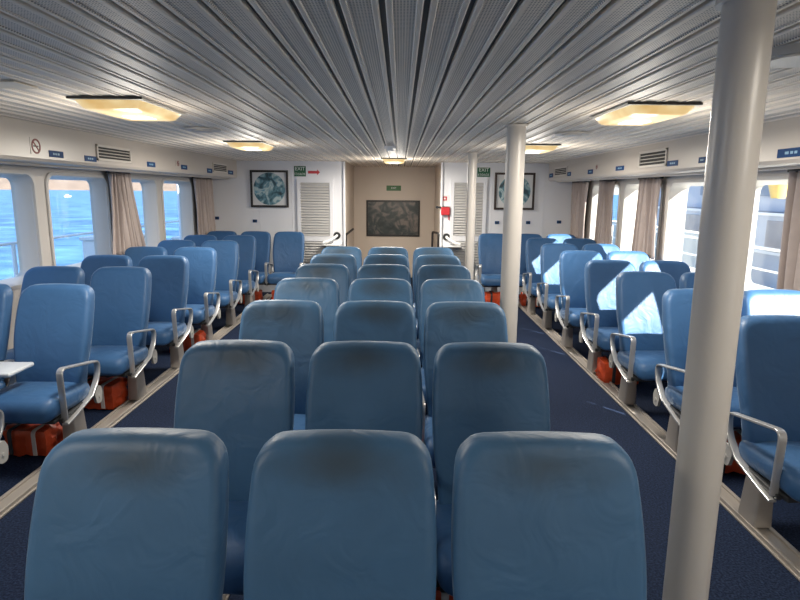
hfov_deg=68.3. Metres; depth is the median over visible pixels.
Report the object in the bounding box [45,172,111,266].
window
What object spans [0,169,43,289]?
window
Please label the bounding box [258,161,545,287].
trim
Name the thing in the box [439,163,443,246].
trim
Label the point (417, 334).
seat cushion
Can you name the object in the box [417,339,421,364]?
seat cushion
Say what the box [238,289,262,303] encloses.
jacket
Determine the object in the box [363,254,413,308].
seat
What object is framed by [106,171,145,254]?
curtain
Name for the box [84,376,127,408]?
jacket
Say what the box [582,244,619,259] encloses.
seat
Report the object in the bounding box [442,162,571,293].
wall
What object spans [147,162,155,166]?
number plate
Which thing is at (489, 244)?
seat
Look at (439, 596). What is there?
jacket
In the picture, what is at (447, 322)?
seat
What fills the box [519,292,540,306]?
jacket
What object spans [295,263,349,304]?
seat
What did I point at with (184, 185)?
window
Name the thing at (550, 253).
seat
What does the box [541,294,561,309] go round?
seat cushion
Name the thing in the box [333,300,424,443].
seat
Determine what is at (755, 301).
seat
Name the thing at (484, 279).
seat cushion
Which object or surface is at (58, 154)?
number plate
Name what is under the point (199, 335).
jacket
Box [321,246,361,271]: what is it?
seat
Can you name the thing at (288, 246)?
seat
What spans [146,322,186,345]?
seat cushion
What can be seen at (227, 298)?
seat cushion
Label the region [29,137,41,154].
no smoking sign
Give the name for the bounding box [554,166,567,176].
air vent
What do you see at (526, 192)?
print
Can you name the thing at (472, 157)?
steel column
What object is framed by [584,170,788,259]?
wall
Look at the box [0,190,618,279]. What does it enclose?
sea
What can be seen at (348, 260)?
seat
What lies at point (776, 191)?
lamp
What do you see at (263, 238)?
seat
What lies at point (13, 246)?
deck railing
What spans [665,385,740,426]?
seat cushion
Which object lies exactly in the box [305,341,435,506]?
seat
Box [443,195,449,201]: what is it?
fire sign
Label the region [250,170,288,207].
framed picture
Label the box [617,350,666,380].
seat cushion
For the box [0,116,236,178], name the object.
wall panel
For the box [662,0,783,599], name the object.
steel column
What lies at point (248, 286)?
seat cushion
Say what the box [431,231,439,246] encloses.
stair rail
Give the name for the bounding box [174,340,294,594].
seat
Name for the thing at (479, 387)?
seat
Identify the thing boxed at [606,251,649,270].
seat
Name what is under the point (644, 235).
curtain
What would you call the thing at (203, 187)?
curtain
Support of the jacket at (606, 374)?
on the floor
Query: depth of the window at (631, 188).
7.42 m
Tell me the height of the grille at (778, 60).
0.006 m
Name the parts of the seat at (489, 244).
armrest, backrest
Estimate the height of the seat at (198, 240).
1.006 m
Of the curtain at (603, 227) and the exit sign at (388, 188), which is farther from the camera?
the exit sign at (388, 188)
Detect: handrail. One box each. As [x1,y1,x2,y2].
[321,232,340,246]
[443,233,461,247]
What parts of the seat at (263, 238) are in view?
backrest, armrest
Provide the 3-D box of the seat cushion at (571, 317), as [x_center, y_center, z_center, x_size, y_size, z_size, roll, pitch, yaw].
[1.968,0.169,6.205,0.475,0.151,0.490,1,10,0]
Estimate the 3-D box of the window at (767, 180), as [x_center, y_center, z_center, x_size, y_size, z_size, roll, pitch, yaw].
[2.897,-0.463,4.477,0.174,0.935,1.120,1,10,0]
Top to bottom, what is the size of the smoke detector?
0.050 m
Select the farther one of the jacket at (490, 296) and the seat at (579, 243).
the jacket at (490, 296)
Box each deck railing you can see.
[0,220,178,276]
[612,224,779,273]
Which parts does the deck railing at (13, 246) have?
post, rail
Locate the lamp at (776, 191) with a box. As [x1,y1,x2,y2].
[768,185,787,198]
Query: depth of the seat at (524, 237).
8.92 m
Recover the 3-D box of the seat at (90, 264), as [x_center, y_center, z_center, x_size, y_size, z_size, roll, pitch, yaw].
[-2.767,0.118,5.410,0.519,1.006,0.669,1,10,0]
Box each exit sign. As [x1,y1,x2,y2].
[294,166,305,175]
[386,186,400,190]
[477,167,489,176]
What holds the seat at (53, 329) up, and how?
on the floor track at (27, 486)
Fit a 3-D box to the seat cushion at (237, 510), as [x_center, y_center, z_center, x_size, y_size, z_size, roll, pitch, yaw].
[-0.673,0.882,2.198,0.475,0.151,0.490,1,10,0]
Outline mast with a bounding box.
[176,184,181,239]
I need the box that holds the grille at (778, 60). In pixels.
[770,53,799,67]
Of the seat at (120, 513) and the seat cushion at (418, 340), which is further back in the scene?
the seat cushion at (418, 340)
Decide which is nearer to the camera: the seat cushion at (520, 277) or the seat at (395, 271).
the seat at (395, 271)
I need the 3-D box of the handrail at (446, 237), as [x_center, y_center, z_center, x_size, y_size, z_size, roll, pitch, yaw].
[0.835,-0.948,9.460,0.284,0.216,0.286,1,10,0]
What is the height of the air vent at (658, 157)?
0.156 m
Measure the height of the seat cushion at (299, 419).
0.151 m
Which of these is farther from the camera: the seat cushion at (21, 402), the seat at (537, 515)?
the seat cushion at (21, 402)
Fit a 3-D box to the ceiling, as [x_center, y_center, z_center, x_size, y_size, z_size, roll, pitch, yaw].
[-0.060,-1.178,3.825,6.560,0.016,15.150,1,10,0]
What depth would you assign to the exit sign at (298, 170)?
9.40 m
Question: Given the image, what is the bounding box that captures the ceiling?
[0,0,799,166]
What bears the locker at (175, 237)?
on the floor
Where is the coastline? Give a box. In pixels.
[0,178,176,190]
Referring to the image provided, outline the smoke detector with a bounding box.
[384,146,395,150]
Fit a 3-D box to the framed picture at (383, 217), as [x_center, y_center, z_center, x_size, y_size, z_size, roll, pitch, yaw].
[-0.132,-1.568,11.338,1.025,0.687,0.030,1,10,0]
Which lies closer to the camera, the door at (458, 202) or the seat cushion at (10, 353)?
the seat cushion at (10, 353)
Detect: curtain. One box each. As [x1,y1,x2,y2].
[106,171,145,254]
[192,177,215,234]
[570,181,589,237]
[594,179,616,243]
[631,176,663,258]
[776,169,799,290]
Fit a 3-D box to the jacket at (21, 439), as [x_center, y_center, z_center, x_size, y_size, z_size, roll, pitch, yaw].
[-2.333,0.872,3.764,0.334,0.189,0.245,1,10,2]
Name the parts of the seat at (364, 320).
backrest, armrest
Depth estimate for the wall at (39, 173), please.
5.12 m
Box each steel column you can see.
[465,152,478,279]
[500,124,528,342]
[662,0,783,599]
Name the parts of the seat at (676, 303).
hinge plate, armrest, leg, backrest, seat frame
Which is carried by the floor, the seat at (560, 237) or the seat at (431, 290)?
the seat at (560, 237)
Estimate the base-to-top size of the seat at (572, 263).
1.006 m
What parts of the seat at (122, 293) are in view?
seat frame, backrest, leg, armrest, hinge plate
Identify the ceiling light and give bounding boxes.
[66,96,185,120]
[223,141,275,150]
[381,158,406,163]
[525,144,560,153]
[591,102,702,125]
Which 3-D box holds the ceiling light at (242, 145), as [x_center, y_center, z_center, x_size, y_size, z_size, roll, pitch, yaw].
[-1.486,-1.533,5.890,0.380,0.058,0.615,1,10,0]
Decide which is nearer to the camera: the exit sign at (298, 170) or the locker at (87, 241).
the locker at (87, 241)
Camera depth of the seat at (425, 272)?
5.01 m
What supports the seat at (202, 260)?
on the floor track at (27, 486)
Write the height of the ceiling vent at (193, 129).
0.020 m
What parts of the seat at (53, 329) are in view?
seat frame, backrest, leg, armrest, hinge plate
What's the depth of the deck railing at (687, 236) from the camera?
7.33 m
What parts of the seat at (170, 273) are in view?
backrest, seat frame, leg, armrest, hinge plate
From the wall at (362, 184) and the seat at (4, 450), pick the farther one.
the wall at (362, 184)
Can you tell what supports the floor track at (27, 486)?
on the floor
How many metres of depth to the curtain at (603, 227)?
7.86 m
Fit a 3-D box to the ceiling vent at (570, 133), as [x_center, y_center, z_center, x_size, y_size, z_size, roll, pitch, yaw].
[1.333,-1.284,4.574,0.260,0.020,0.260,1,10,0]
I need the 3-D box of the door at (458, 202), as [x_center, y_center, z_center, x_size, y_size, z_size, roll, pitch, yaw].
[1.094,-1.013,9.578,0.575,1.859,0.030,1,10,0]
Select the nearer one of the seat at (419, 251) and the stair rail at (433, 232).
the seat at (419, 251)
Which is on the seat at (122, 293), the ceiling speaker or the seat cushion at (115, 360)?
the seat cushion at (115, 360)
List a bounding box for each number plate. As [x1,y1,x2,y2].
[49,150,63,157]
[84,155,96,161]
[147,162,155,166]
[615,166,623,170]
[667,160,677,165]
[698,157,705,162]
[777,147,799,157]
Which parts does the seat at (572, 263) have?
armrest, leg, seat frame, backrest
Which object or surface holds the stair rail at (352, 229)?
on the floor
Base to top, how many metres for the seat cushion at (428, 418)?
0.151 m
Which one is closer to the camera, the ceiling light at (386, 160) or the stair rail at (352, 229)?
the ceiling light at (386, 160)
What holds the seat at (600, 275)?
on the floor track at (779, 547)
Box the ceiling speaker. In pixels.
[770,42,799,67]
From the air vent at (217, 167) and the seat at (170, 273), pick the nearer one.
the seat at (170, 273)
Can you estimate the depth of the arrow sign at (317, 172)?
9.41 m
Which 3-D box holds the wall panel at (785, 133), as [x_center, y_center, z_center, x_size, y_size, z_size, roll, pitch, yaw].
[2.618,-0.829,2.903,0.520,0.298,13.219,1,10,0]
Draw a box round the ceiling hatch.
[0,81,38,88]
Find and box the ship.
[656,185,785,288]
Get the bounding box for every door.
[297,179,333,263]
[449,179,486,279]
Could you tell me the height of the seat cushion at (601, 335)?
0.151 m
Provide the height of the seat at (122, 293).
1.006 m
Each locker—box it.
[79,233,144,257]
[171,236,179,239]
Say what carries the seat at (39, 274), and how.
on the floor track
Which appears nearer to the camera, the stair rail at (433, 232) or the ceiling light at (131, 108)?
the ceiling light at (131, 108)
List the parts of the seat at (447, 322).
backrest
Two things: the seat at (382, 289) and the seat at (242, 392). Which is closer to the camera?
the seat at (242, 392)
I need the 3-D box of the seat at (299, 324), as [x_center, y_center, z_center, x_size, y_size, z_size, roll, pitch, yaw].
[-0.682,0.548,3.177,0.519,1.006,0.669,1,10,0]
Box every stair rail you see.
[346,228,353,245]
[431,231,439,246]
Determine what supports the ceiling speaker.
attached to the ceiling
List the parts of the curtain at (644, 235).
heading rail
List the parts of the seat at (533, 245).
armrest, leg, backrest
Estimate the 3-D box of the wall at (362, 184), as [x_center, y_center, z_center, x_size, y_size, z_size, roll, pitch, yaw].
[-0.117,-1.346,10.566,1.745,2.133,1.830,1,10,0]
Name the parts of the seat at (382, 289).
backrest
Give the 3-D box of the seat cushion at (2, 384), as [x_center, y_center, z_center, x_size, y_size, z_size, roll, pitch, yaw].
[-2.783,0.601,3.618,0.475,0.151,0.490,1,10,0]
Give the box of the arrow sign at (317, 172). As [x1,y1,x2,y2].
[308,170,319,174]
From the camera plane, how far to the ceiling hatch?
2.65 m
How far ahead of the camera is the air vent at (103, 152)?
5.34 m
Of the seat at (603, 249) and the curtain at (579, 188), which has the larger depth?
the curtain at (579, 188)
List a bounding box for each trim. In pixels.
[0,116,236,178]
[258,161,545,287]
[342,162,345,245]
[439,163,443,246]
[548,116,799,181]
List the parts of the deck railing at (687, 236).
rail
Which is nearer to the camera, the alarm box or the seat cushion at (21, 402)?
the seat cushion at (21, 402)
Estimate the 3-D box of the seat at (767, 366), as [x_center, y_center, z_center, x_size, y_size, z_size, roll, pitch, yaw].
[1.953,0.629,2.872,0.519,1.006,0.669,1,10,0]
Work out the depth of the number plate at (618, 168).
6.34 m
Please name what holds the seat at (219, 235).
on the floor
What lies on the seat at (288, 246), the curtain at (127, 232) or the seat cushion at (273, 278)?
the seat cushion at (273, 278)
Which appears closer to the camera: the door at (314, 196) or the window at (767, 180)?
the window at (767, 180)
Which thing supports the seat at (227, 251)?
on the floor track at (27, 486)
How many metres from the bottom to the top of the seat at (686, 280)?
1.006 m
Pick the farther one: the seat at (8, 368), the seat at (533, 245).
the seat at (533, 245)
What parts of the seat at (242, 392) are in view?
backrest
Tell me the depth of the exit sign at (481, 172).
9.40 m
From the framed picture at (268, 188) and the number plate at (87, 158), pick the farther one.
the framed picture at (268, 188)
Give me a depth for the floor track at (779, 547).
3.74 m
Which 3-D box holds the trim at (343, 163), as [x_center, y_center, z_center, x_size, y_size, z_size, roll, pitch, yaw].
[-0.903,-1.158,9.562,0.044,2.111,0.044,1,10,0]
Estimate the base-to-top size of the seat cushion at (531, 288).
0.151 m
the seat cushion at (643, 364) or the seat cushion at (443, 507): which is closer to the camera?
the seat cushion at (443, 507)
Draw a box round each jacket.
[2,422,62,456]
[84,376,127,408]
[183,329,205,350]
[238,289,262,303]
[435,587,452,599]
[484,291,499,305]
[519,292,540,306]
[595,355,638,383]
[723,429,745,474]
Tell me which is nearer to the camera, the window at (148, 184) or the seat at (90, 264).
the seat at (90, 264)
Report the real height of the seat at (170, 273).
1.006 m
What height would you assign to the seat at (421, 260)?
1.006 m
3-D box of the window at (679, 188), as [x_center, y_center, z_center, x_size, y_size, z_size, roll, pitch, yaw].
[2.900,-0.691,5.712,0.174,0.935,1.120,1,10,0]
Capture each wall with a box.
[0,164,197,385]
[212,160,344,291]
[345,162,440,276]
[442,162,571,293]
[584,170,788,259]
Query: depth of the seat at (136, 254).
6.39 m
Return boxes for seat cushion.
[0,381,5,388]
[0,381,89,423]
[6,348,13,359]
[87,345,147,375]
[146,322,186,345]
[185,304,214,323]
[213,291,237,306]
[223,501,248,594]
[236,280,254,293]
[253,272,269,283]
[267,272,295,283]
[293,414,304,429]
[416,318,418,338]
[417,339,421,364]
[421,368,426,402]
[425,415,435,467]
[436,500,452,595]
[478,274,500,285]
[519,274,527,285]
[526,283,542,296]
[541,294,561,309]
[560,308,587,326]
[586,327,619,350]
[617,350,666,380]
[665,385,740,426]
[738,440,799,501]
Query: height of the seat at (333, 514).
1.006 m
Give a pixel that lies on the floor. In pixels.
(743, 568)
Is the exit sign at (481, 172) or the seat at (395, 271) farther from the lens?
the exit sign at (481, 172)
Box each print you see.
[254,173,284,204]
[499,178,529,203]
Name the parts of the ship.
hatch panel, hatch panel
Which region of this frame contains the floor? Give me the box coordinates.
[0,277,799,599]
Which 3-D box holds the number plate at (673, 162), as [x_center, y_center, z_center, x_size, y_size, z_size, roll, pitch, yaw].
[2.360,-1.184,5.109,0.007,0.047,0.203,1,10,0]
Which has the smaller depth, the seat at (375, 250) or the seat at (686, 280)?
the seat at (686, 280)
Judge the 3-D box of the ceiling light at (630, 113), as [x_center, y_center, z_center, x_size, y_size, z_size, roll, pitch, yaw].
[1.345,-1.029,3.293,0.380,0.058,0.615,1,10,0]
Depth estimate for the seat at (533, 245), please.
8.09 m
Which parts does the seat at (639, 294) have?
hinge plate, armrest, leg, seat frame, backrest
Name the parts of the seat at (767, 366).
hinge plate, leg, armrest, backrest, seat frame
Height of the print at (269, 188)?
0.509 m
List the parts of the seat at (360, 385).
backrest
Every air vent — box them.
[95,144,131,163]
[212,162,227,172]
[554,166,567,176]
[638,148,667,167]
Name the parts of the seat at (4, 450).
armrest, hinge plate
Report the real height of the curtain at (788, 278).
0.877 m
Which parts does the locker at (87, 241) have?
lid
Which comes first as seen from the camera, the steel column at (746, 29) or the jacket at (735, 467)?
the steel column at (746, 29)
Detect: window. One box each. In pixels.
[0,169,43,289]
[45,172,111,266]
[131,177,160,246]
[161,178,194,239]
[589,183,620,244]
[619,182,663,259]
[662,179,703,271]
[744,176,788,290]
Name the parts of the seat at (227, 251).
backrest, seat frame, leg, armrest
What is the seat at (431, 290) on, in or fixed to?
on the floor track
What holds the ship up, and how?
on the sea
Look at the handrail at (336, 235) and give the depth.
9.42 m
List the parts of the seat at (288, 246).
backrest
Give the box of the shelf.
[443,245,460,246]
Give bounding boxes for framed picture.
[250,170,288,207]
[366,200,419,236]
[494,172,535,209]
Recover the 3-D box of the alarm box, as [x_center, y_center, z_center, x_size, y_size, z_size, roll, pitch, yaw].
[0.686,-1.399,9.492,0.227,0.223,0.060,1,10,0]
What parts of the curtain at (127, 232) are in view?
heading rail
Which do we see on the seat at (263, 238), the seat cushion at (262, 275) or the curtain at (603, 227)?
the seat cushion at (262, 275)
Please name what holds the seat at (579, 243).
on the floor track
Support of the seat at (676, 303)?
on the floor track at (779, 547)
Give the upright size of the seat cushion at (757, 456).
0.151 m
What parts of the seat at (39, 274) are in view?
backrest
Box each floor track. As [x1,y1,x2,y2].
[0,293,271,518]
[222,594,229,599]
[518,298,799,580]
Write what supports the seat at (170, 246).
on the floor track
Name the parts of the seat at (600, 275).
hinge plate, armrest, leg, seat frame, backrest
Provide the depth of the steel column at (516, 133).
4.12 m
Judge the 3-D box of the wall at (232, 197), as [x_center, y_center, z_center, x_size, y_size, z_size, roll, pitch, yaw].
[-2.080,-1.190,9.617,2.378,2.133,0.100,1,10,0]
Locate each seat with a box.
[0,283,33,388]
[0,283,102,439]
[0,410,8,463]
[6,266,84,359]
[24,427,228,599]
[80,255,132,285]
[87,266,156,399]
[125,246,167,266]
[138,255,193,367]
[157,240,195,254]
[173,247,220,339]
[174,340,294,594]
[183,235,216,246]
[201,240,241,324]
[207,231,236,239]
[223,235,258,306]
[239,300,323,429]
[241,231,272,285]
[244,429,436,599]
[267,231,304,284]
[274,277,339,342]
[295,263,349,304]
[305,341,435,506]
[310,254,356,284]
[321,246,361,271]
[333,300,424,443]
[347,278,419,356]
[357,264,410,283]
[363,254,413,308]
[368,247,408,259]
[412,247,453,318]
[414,255,460,338]
[416,265,470,366]
[419,279,484,404]
[424,301,507,467]
[432,342,549,595]
[451,431,646,599]
[475,233,502,292]
[519,234,541,286]
[522,238,558,313]
[536,243,577,327]
[546,234,575,242]
[555,250,602,346]
[563,238,596,249]
[579,260,635,372]
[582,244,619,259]
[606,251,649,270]
[609,271,675,404]
[639,260,690,288]
[653,288,740,451]
[679,272,694,288]
[724,315,799,527]
[741,289,799,316]
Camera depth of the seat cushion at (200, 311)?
6.05 m
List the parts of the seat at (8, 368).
backrest, armrest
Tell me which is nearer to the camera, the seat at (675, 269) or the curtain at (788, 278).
the curtain at (788, 278)
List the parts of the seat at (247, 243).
backrest, leg, armrest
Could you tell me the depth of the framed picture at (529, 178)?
9.44 m
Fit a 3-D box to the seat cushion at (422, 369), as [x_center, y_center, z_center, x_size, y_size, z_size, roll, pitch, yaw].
[0.367,0.561,3.992,0.475,0.151,0.490,1,10,0]
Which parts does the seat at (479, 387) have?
seat frame, backrest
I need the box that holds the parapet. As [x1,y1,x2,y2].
[612,220,698,267]
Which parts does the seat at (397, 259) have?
backrest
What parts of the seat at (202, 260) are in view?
backrest, seat frame, leg, armrest, hinge plate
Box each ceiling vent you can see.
[185,127,220,132]
[555,131,588,136]
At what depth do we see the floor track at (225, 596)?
2.42 m
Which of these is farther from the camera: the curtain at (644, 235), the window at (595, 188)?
the window at (595, 188)
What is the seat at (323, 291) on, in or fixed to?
on the floor track at (225, 596)
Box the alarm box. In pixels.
[436,206,449,219]
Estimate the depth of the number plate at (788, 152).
3.57 m
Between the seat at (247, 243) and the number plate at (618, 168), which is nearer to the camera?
the number plate at (618, 168)
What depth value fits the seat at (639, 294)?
4.65 m
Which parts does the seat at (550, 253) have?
armrest, leg, seat frame, backrest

